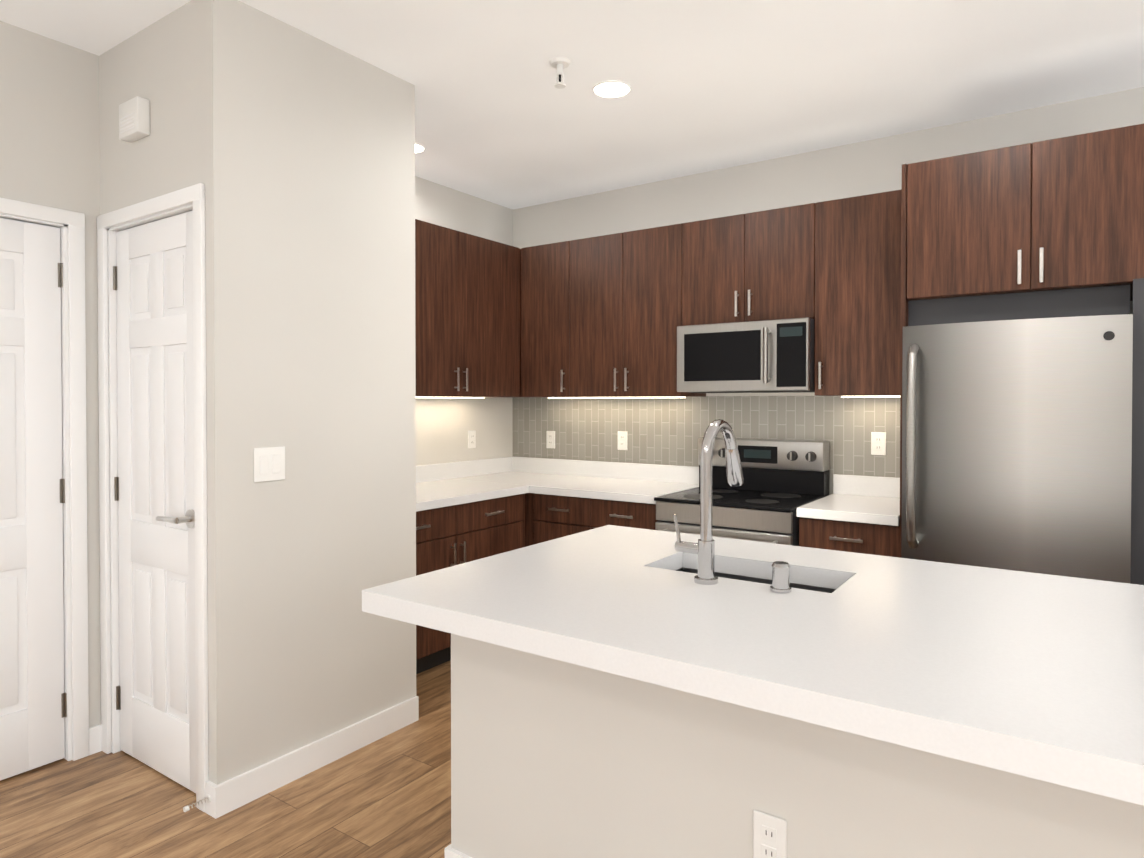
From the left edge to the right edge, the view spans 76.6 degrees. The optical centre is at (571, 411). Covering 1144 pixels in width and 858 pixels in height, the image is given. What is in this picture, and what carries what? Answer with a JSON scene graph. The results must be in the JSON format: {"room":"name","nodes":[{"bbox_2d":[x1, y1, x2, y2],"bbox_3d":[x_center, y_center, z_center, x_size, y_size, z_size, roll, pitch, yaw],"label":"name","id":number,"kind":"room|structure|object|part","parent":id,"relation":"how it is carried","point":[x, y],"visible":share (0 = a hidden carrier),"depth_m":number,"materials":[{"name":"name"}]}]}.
{"room":"kitchen","nodes":[
{"label":"kitchen","id":0,"kind":"room"},
{"bbox_2d":[99,0,254,784],"bbox_3d":[-1.490,-0.025,2.623,0.900,2.660,0.100,0,1,35],"label":"wall","id":1,"kind":"structure","parent":0,"point":[192,65],"depth_m":2.39,"materials":[{"name":"paint"}]},
{"bbox_2d":[119,96,149,142],"bbox_3d":[-1.552,-1.032,2.564,0.140,0.125,0.046,0,1,35],"label":"door chime","id":2,"kind":"object","parent":1,"relation":"attached to","point":[134,118],"visible":1,"depth_m":2.54,"materials":[{"name":"white plastic"}]},
{"bbox_2d":[97,183,208,811],"bbox_3d":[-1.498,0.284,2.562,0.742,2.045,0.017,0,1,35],"label":"door frame","id":3,"kind":"structure","parent":1,"relation":"attached to","point":[194,195],"depth_m":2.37,"materials":[{"name":"white wood"}]},
{"bbox_2d":[113,210,195,792],"bbox_3d":[-1.497,0.310,2.580,0.628,1.975,0.100,0,1,35],"label":"closet door","id":4,"kind":"structure","parent":1,"relation":"in","point":[154,483],"depth_m":2.59,"materials":[{"name":"white wood"}]},
{"bbox_2d":[183,795,210,811],"bbox_3d":[-1.198,1.254,2.312,0.024,0.023,0.080,0,1,35],"label":"spring door stop","id":5,"kind":"object","parent":1,"relation":"attached to","point":[207,800],"visible":1,"depth_m":2.32,"materials":[{"name":"white metal"}]},
{"bbox_2d":[0,660,450,857],"bbox_3d":[-0.272,1.363,0.354,5.740,0.060,7.740,0,1,35],"label":"floor","id":6,"kind":"structure","parent":0,"point":[388,796],"depth_m":2.38,"materials":[{"name":"brown wood"}]},
{"bbox_2d":[416,494,524,673],"bbox_3d":[-0.807,0.879,3.849,0.619,0.822,1.139,0,1,35],"label":"base cabinet","id":7,"kind":"object","parent":6,"relation":"on","point":[450,536],"visible":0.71,"depth_m":3.69,"materials":[{"name":"brown wood"}]},
{"bbox_2d":[416,456,567,511],"bbox_3d":[-0.631,0.394,4.081,0.660,0.142,1.730,0,1,35],"label":"countertop","id":8,"kind":"structure","parent":7,"relation":"on","point":[440,485],"depth_m":4.30,"materials":[{"name":"white stone"}]},
{"bbox_2d":[525,493,532,546],"bbox_3d":[-0.315,0.871,4.563,0.639,0.822,0.588,0,1,35],"label":"base cabinet","id":9,"kind":"object","parent":6,"relation":"on","point":[528,496],"depth_m":4.18,"materials":[{"name":"brown wood"}]},
{"bbox_2d":[533,493,656,544],"bbox_3d":[0.278,0.876,4.154,0.803,0.822,0.588,0,1,35],"label":"base cabinet","id":10,"kind":"object","parent":6,"relation":"on","point":[549,517],"depth_m":3.95,"materials":[{"name":"brown wood"}]},
{"bbox_2d":[532,460,698,503],"bbox_3d":[0.276,0.393,4.126,0.782,0.142,0.625,0,1,35],"label":"countertop","id":11,"kind":"structure","parent":10,"relation":"on","point":[616,481],"depth_m":4.26,"materials":[{"name":"white stone"}]},
{"bbox_2d":[654,438,829,545],"bbox_3d":[0.860,0.725,3.678,0.688,1.135,0.691,0,1,35],"label":"range","id":12,"kind":"object","parent":6,"relation":"on","point":[783,480],"visible":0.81,"depth_m":3.68,"materials":[{"name":"grey metal"}]},
{"bbox_2d":[445,635,1143,857],"bbox_3d":[1.153,0.914,1.497,3.058,0.811,0.873,0,1,35],"label":"kitchen island","id":13,"kind":"object","parent":6,"relation":"on","point":[632,693],"depth_m":1.60,"materials":[{"name":"paint"}]},
{"bbox_2d":[362,525,1143,810],"bbox_3d":[1.103,0.482,1.412,3.150,0.053,1.180,0,1,35],"label":"island countertop","id":14,"kind":"structure","parent":13,"relation":"on","point":[1036,677],"depth_m":1.48,"materials":[{"name":"white stone"}]},
{"bbox_2d":[670,419,743,586],"bbox_3d":[0.381,0.235,1.994,0.125,0.426,0.254,0,1,35],"label":"faucet","id":15,"kind":"object","parent":14,"relation":"on","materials":[{"name":"silver metal"}]},
{"bbox_2d":[682,563,833,590],"bbox_3d":[0.497,0.597,2.050,0.554,0.216,0.284,0,1,35],"label":"sink","id":16,"kind":"object","parent":14,"relation":"in","point":[685,566],"depth_m":2.14,"materials":[{"name":"silver metal"}]},
{"bbox_2d":[770,561,791,592],"bbox_3d":[0.523,0.414,1.812,0.052,0.070,0.052,0,1,35],"label":"soap dispenser","id":17,"kind":"object","parent":14,"relation":"on","point":[780,569],"depth_m":1.79,"materials":[{"name":"silver metal"}]},
{"bbox_2d":[753,810,786,857],"bbox_3d":[0.407,0.889,1.491,0.070,0.115,0.008,0,1,35],"label":"outlet","id":18,"kind":"object","parent":13,"relation":"attached to","point":[769,836],"visible":1,"depth_m":1.49,"materials":[{"name":"white plastic"}]},
{"bbox_2d":[799,517,899,557],"bbox_3d":[1.359,0.885,3.389,0.424,0.822,0.619,0,1,35],"label":"base cabinet","id":19,"kind":"object","parent":6,"relation":"on","point":[868,538],"visible":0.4,"depth_m":3.15,"materials":[{"name":"brown wood"}]},
{"bbox_2d":[797,474,899,525],"bbox_3d":[1.358,0.402,3.382,0.424,0.142,0.623,0,1,35],"label":"countertop","id":20,"kind":"structure","parent":19,"relation":"on","point":[865,499],"depth_m":3.41,"materials":[{"name":"white stone"}]},
{"bbox_2d":[899,164,1126,557],"bbox_3d":[1.850,0.139,3.048,0.759,2.322,0.608,0,1,35],"label":"panel","id":21,"kind":"object","parent":6,"relation":"on","point":[1102,300],"depth_m":2.87,"materials":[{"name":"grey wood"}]},
{"bbox_2d":[901,278,1143,584],"bbox_3d":[1.843,0.420,2.894,0.856,1.764,0.839,0,1,35],"label":"refrigerator","id":22,"kind":"object","parent":6,"relation":"on","point":[1017,445],"depth_m":2.60,"materials":[{"name":"grey metal"}]},
{"bbox_3d":[2.005,0.425,2.490,0.132,1.764,0.020,0,1,35],"label":"fridge panel","id":23,"kind":"part","parent":22,"relation":"part of","materials":[{"name":"grey metal"}]},
{"bbox_2d":[0,21,512,727],"bbox_3d":[-2.578,-0.015,1.855,0.220,2.660,7.620,0,1,35],"label":"wall","id":24,"kind":"structure","parent":0,"point":[48,121],"depth_m":2.74,"materials":[{"name":"paint"}]},
{"bbox_2d":[0,218,66,780],"bbox_3d":[-2.108,0.313,2.360,0.100,1.975,0.828,0,1,35],"label":"hall door","id":25,"kind":"structure","parent":24,"relation":"in","point":[33,704],"depth_m":2.61,"materials":[{"name":"white wood"}]},
{"bbox_2d":[0,198,88,760],"bbox_3d":[-2.141,0.286,2.371,0.116,2.045,0.942,0,1,35],"label":"door frame","id":26,"kind":"structure","parent":24,"relation":"attached to","point":[74,221],"depth_m":2.70,"materials":[{"name":"white wood"}]},
{"bbox_2d":[415,219,462,397],"bbox_3d":[-0.887,-0.547,3.981,0.318,0.930,0.430,0,1,35],"label":"upper cabinet","id":27,"kind":"object","parent":24,"relation":"attached to","point":[438,249],"depth_m":3.94,"materials":[{"name":"brown wood"}]},
{"bbox_2d":[468,430,475,448],"bbox_3d":[-0.641,0.181,4.640,0.008,0.115,0.070,0,1,35],"label":"electrical outlet","id":28,"kind":"object","parent":24,"relation":"attached to","point":[471,438],"visible":1,"depth_m":4.64,"materials":[{"name":"white plastic"}]},
{"bbox_2d":[463,232,519,398],"bbox_3d":[-0.609,-0.552,4.383,0.318,0.930,0.547,0,1,35],"label":"upper cabinet","id":29,"kind":"object","parent":24,"relation":"attached to","point":[467,315],"depth_m":4.29,"materials":[{"name":"brown wood"}]},
{"bbox_2d":[507,248,522,397],"bbox_3d":[-0.365,-0.556,4.742,0.334,0.930,0.318,0,1,35],"label":"upper cabinet","id":30,"kind":"object","parent":24,"relation":"attached to","point":[521,250],"depth_m":4.52,"materials":[{"name":"brown wood"}]},
{"bbox_2d":[251,7,398,767],"bbox_3d":[-0.941,-0.026,2.713,0.100,2.660,0.630,0,1,35],"label":"wall","id":31,"kind":"structure","parent":0,"point":[291,148],"depth_m":2.66,"materials":[{"name":"paint"}]},
{"bbox_2d":[254,447,284,482],"bbox_3d":[-1.036,0.182,2.482,0.008,0.116,0.116,0,1,35],"label":"switch plate","id":32,"kind":"object","parent":31,"relation":"attached to","point":[269,463],"visible":1,"depth_m":2.48,"materials":[{"name":"white plastic"}]},
{"bbox_2d":[205,696,418,818],"bbox_3d":[-0.908,1.255,2.695,0.033,0.100,0.878,0,1,35],"label":"baseboard","id":33,"kind":"structure","parent":31,"relation":"attached to","point":[232,794],"depth_m":2.60,"materials":[{"name":"white wood"}]},
{"bbox_2d":[395,76,415,702],"bbox_3d":[-1.055,-0.032,3.253,0.900,2.660,0.100,0,1,35],"label":"wall","id":34,"kind":"structure","parent":0,"point":[405,360],"depth_m":2.99,"materials":[{"name":"paint"}]},
{"bbox_2d":[0,0,1143,209],"bbox_3d":[-0.272,-1.357,0.321,5.740,0.060,7.740,0,1,35],"label":"ceiling","id":35,"kind":"structure","parent":0,"point":[501,119],"depth_m":2.86,"materials":[{"name":"paint"}]},
{"bbox_2d":[415,143,424,153],"bbox_3d":[-0.845,-1.365,3.753,0.163,0.007,0.163,0,1,35],"label":"recessed light","id":36,"kind":"object","parent":35,"relation":"in","point":[419,148],"visible":0.25,"depth_m":3.76,"materials":[{"name":"white plastic"}]},
{"bbox_2d":[549,57,570,88],"bbox_3d":[-0.047,-1.310,2.815,0.084,0.094,0.084,0,1,35],"label":"sprinkler","id":37,"kind":"object","parent":35,"relation":"attached to","point":[559,64],"visible":1,"depth_m":2.80,"materials":[{"name":"white plastic"}]},
{"bbox_2d":[593,81,630,97],"bbox_3d":[0.168,-1.356,3.055,0.163,0.007,0.163,0,1,35],"label":"recessed light","id":38,"kind":"object","parent":35,"relation":"in","point":[611,89],"visible":1,"depth_m":3.05,"materials":[{"name":"white plastic"}]},
{"bbox_2d":[512,87,1143,494],"bbox_3d":[1.890,-0.035,3.471,5.740,2.660,0.126,0,1,35],"label":"wall","id":39,"kind":"structure","parent":0,"point":[666,431],"depth_m":3.99,"materials":[{"name":"paint"}]},
{"bbox_2d":[523,241,570,398],"bbox_3d":[-0.077,-0.554,4.544,0.364,0.930,0.318,0,1,35],"label":"upper cabinet","id":40,"kind":"object","parent":39,"relation":"attached to","point":[547,267],"depth_m":4.40,"materials":[{"name":"brown wood"}]},
{"bbox_2d":[546,431,554,448],"bbox_3d":[-0.141,0.189,4.793,0.070,0.115,0.008,0,1,35],"label":"electrical outlet","id":41,"kind":"object","parent":39,"relation":"attached to","point":[550,439],"visible":1,"depth_m":4.79,"materials":[{"name":"white plastic"}]},
{"bbox_2d":[618,431,626,449],"bbox_3d":[0.312,0.183,4.480,0.070,0.115,0.008,0,1,35],"label":"electrical outlet","id":42,"kind":"object","parent":39,"relation":"attached to","point":[622,440],"visible":1,"depth_m":4.48,"materials":[{"name":"white plastic"}]},
{"bbox_2d":[571,223,705,398],"bbox_3d":[0.376,-0.550,4.231,0.738,0.930,0.318,0,1,35],"label":"upper cabinet","id":43,"kind":"object","parent":39,"relation":"attached to","point":[604,316],"depth_m":4.08,"materials":[{"name":"brown wood"}]},
{"bbox_2d":[683,202,818,325],"bbox_3d":[0.970,-0.732,3.820,0.704,0.555,0.318,0,1,35],"label":"upper cabinet","id":44,"kind":"object","parent":39,"relation":"attached to","point":[754,266],"depth_m":3.67,"materials":[{"name":"brown wood"}]},
{"bbox_2d":[677,318,814,392],"bbox_3d":[0.934,-0.273,3.773,0.694,0.352,0.446,0,1,35],"label":"microwave","id":45,"kind":"object","parent":44,"relation":"attached to","point":[771,356],"visible":0.98,"depth_m":3.61,"materials":[{"name":"grey metal"}]},
{"bbox_2d":[815,189,901,396],"bbox_3d":[1.439,-0.541,3.499,0.436,0.930,0.318,0,1,35],"label":"upper cabinet","id":46,"kind":"object","parent":39,"relation":"attached to","point":[858,238],"depth_m":3.38,"materials":[{"name":"brown wood"}]},
{"bbox_2d":[871,432,885,454],"bbox_3d":[1.539,0.163,3.634,0.070,0.115,0.008,0,1,35],"label":"electrical outlet","id":47,"kind":"object","parent":39,"relation":"attached to","point":[878,443],"visible":1,"depth_m":3.63,"materials":[{"name":"white plastic"}]},
{"bbox_2d":[907,123,1143,300],"bbox_3d":[1.904,-0.743,2.981,0.870,0.557,0.639,0,1,35],"label":"upper cabinet","id":48,"kind":"object","parent":39,"relation":"attached to","point":[1059,213],"visible":0.98,"depth_m":2.75,"materials":[{"name":"brown wood"}]}
]}

